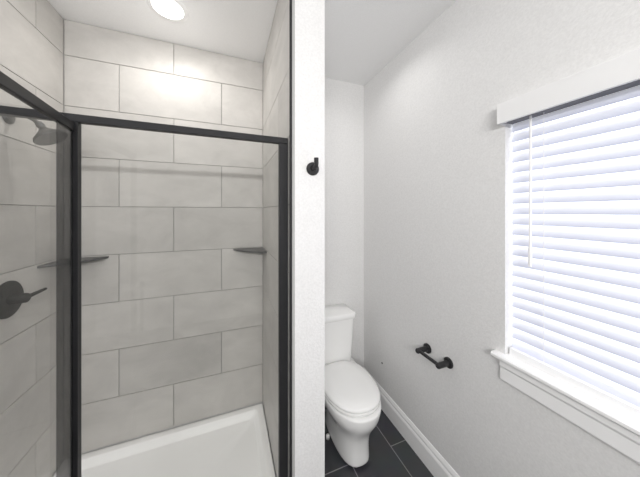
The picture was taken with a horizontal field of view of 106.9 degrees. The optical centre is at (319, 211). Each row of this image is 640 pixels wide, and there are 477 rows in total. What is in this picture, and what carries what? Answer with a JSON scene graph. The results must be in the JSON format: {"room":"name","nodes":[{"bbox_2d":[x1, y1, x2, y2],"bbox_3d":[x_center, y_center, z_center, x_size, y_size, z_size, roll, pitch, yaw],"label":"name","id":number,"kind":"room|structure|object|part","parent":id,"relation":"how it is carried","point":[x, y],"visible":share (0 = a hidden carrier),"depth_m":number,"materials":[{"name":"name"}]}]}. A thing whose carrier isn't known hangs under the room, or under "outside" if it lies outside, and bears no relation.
{"room":"bathroom","nodes":[
{"label":"bathroom","id":0,"kind":"room"},
{"bbox_2d":[0,0,62,476],"bbox_3d":[-1.382,0.162,0.999,0.008,2.652,0.921,0,0,-21],"label":"tiled wall","id":1,"kind":"structure","parent":0,"point":[31,31],"depth_m":1.17,"materials":[{"name":"grey tile"}]},
{"bbox_2d":[0,281,46,318],"bbox_3d":[-1.377,0.393,1.096,0.068,0.164,0.207,0,0,-21],"label":"shower valve","id":2,"kind":"object","parent":1,"relation":"attached to","point":[12,295],"visible":1,"depth_m":1.06,"materials":[{"name":"black metal"}]},
{"bbox_2d":[2,116,55,145],"bbox_3d":[-1.310,-0.385,1.101,0.196,0.148,0.124,0,0,-21],"label":"shower head","id":3,"kind":"object","parent":1,"relation":"attached to","point":[45,136],"depth_m":1.09,"materials":[{"name":"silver metal"}]},
{"bbox_2d":[53,404,275,476],"bbox_3d":[-0.828,1.540,1.210,1.173,0.105,0.924,0,0,-21],"label":"shower pan","id":4,"kind":"object","parent":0,"point":[236,443],"depth_m":1.50,"materials":[{"name":"white plastic"}]},
{"bbox_2d":[63,20,363,454],"bbox_3d":[-1.240,0.214,1.639,3.770,2.757,0.150,0,0,-21],"label":"wall","id":5,"kind":"structure","parent":0,"point":[344,101],"depth_m":2.13,"materials":[{"name":"grey paint"}]},
{"bbox_2d":[37,256,108,267],"bbox_3d":[-1.403,0.287,1.367,0.215,0.012,0.215,0,0,-21],"label":"corner shelf","id":6,"kind":"object","parent":5,"relation":"attached to","point":[84,259],"visible":0.64,"depth_m":1.39,"materials":[{"name":"grey metal"}]},
{"bbox_2d":[64,19,262,452],"bbox_3d":[-0.997,0.162,1.646,1.177,2.652,0.008,0,0,-21],"label":"wall tiles","id":7,"kind":"structure","parent":5,"relation":"attached to","point":[172,320],"depth_m":1.62,"materials":[{"name":"grey tile"}]},
{"bbox_2d":[233,247,266,252],"bbox_3d":[-0.509,0.282,1.713,0.215,0.012,0.215,0,0,-21],"label":"corner shelf","id":8,"kind":"object","parent":5,"relation":"attached to","point":[258,249],"visible":1,"depth_m":1.72,"materials":[{"name":"grey metal"}]},
{"bbox_2d":[48,0,455,85],"bbox_3d":[-0.563,-1.214,-0.110,3.770,0.100,3.901,0,0,-21],"label":"ceiling","id":9,"kind":"structure","parent":0,"point":[362,37],"depth_m":1.47,"materials":[{"name":"white paint"}]},
{"bbox_2d":[146,0,188,21],"bbox_3d":[-0.867,-1.161,1.353,0.208,0.006,0.208,0,0,-21],"label":"recessed light","id":10,"kind":"object","parent":9,"relation":"in","point":[172,9],"visible":1,"depth_m":1.36,"materials":[{"name":"white paint"}]},
{"bbox_2d":[264,0,324,476],"bbox_3d":[-0.210,0.214,1.485,0.155,2.757,0.881,0,0,-21],"label":"wall","id":11,"kind":"structure","parent":0,"point":[309,14],"depth_m":1.08,"materials":[{"name":"grey paint"}]},
{"bbox_2d":[263,0,288,476],"bbox_3d":[-0.286,0.162,1.452,0.008,2.652,0.867,0,0,-21],"label":"wall tiles","id":12,"kind":"structure","parent":11,"relation":"attached to","point":[276,58],"depth_m":1.42,"materials":[{"name":"grey tile"}]},
{"bbox_2d":[289,0,291,476],"bbox_3d":[-0.129,0.163,1.046,0.011,2.651,0.005,0,0,-21],"label":"trim","id":13,"kind":"structure","parent":11,"relation":"attached to","point":[290,1],"depth_m":1.04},
{"bbox_2d":[292,0,294,476],"bbox_3d":[-0.117,0.163,1.048,0.012,2.651,0.001,0,0,-21],"label":"bead","id":14,"kind":"object","parent":11,"relation":"attached to","point":[293,1],"depth_m":1.05},
{"bbox_2d":[306,157,318,175],"bbox_3d":[-0.023,-0.200,1.052,0.060,0.070,0.058,0,0,-21],"label":"robe hook","id":15,"kind":"object","parent":11,"relation":"attached to","point":[312,168],"visible":1,"depth_m":1.06,"materials":[{"name":"black metal"}]},
{"bbox_2d":[325,406,433,476],"bbox_3d":[-0.563,1.643,-0.110,3.770,0.100,3.901,0,0,-21],"label":"floor","id":16,"kind":"structure","parent":0,"point":[390,454],"depth_m":1.53,"materials":[{"name":"grey tile"}]},
{"bbox_2d":[0,71,287,476],"bbox_3d":[-0.619,0.577,0.668,1.173,1.818,0.455,0,0,-21],"label":"shower","id":17,"kind":"object","parent":16,"relation":"on","point":[68,125],"visible":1,"depth_m":0.80,"materials":[{"name":"black metal"}]},
{"bbox_3d":[-0.728,0.584,0.620,0.052,1.772,0.440,0,0,-27],"label":"enclosure frame door","id":18,"kind":"part","parent":17,"relation":"part of","materials":[{"name":"black metal"}]},
{"bbox_2d":[325,304,380,467],"bbox_3d":[0.164,1.202,1.715,0.394,0.783,0.702,0,0,-21],"label":"toilet","id":19,"kind":"object","parent":16,"relation":"on","point":[352,395],"visible":0.84,"depth_m":1.56,"materials":[{"name":"white ceramic"}]},
{"bbox_3d":[0.076,1.036,1.943,0.374,0.359,0.200,0,0,-21],"label":"tank","id":20,"kind":"part","parent":19,"relation":"part of","materials":[{"name":"white ceramic"}]},
{"bbox_3d":[0.077,0.833,1.940,0.394,0.045,0.218,0,0,-21],"label":"tank lid","id":21,"kind":"part","parent":19,"relation":"part of","materials":[{"name":"white ceramic"}]},
{"bbox_3d":[0.198,1.204,1.628,0.366,0.021,0.474,0,0,-21],"label":"seat","id":22,"kind":"part","parent":19,"relation":"part of","materials":[{"name":"white plastic"}]},
{"bbox_3d":[0.197,1.175,1.630,0.372,0.033,0.484,0,0,-21],"label":"seat lid","id":23,"kind":"part","parent":19,"relation":"part of","materials":[{"name":"white plastic"}]},
{"bbox_3d":[0.197,1.404,1.631,0.370,0.378,0.528,0,0,-21],"label":"bowl","id":24,"kind":"part","parent":19,"relation":"part of","materials":[{"name":"white ceramic"}]},
{"bbox_2d":[364,0,639,476],"bbox_3d":[1.125,0.214,0.543,0.150,2.757,3.601,0,0,-21],"label":"wall","id":25,"kind":"structure","parent":0,"point":[438,165],"depth_m":1.26,"materials":[{"name":"grey paint"}]},
{"bbox_2d":[363,367,459,476],"bbox_3d":[0.704,1.513,0.380,0.752,0.160,3.601,0,0,-21],"label":"baseboard","id":26,"kind":"structure","parent":25,"relation":"attached to","point":[432,459],"depth_m":1.57,"materials":[{"name":"white paint"}]},
{"bbox_2d":[415,343,452,368],"bbox_3d":[0.663,0.856,1.403,0.088,0.058,0.210,0,0,-21],"label":"toilet paper holder","id":27,"kind":"object","parent":25,"relation":"attached to","point":[447,362],"visible":1,"depth_m":1.36,"materials":[{"name":"black metal"}]},
{"bbox_2d":[497,48,639,419],"bbox_3d":[1.021,0.083,0.636,0.127,1.124,0.958,0,0,-21],"label":"window blind","id":28,"kind":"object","parent":25,"relation":"in","point":[576,190],"depth_m":0.87,"materials":[{"name":"white plastic"}]},
{"bbox_2d":[491,350,639,464],"bbox_3d":[1.037,0.705,0.643,0.131,0.120,1.030,0,0,-21],"label":"window sill","id":29,"kind":"structure","parent":0,"point":[615,428],"depth_m":0.84,"materials":[{"name":"white wood"}]},
{"label":"outside","id":30,"kind":"structure","parent":0,"visible":0},
{"bbox_2d":[539,96,639,133],"bbox_3d":[1.430,0.096,0.795,0.001,2.697,2.550,0,0,-21],"label":"sky","id":31,"kind":"structure","parent":30,"point":[639,96],"depth_m":1.13,"materials":[{"name":"white"}]}
]}

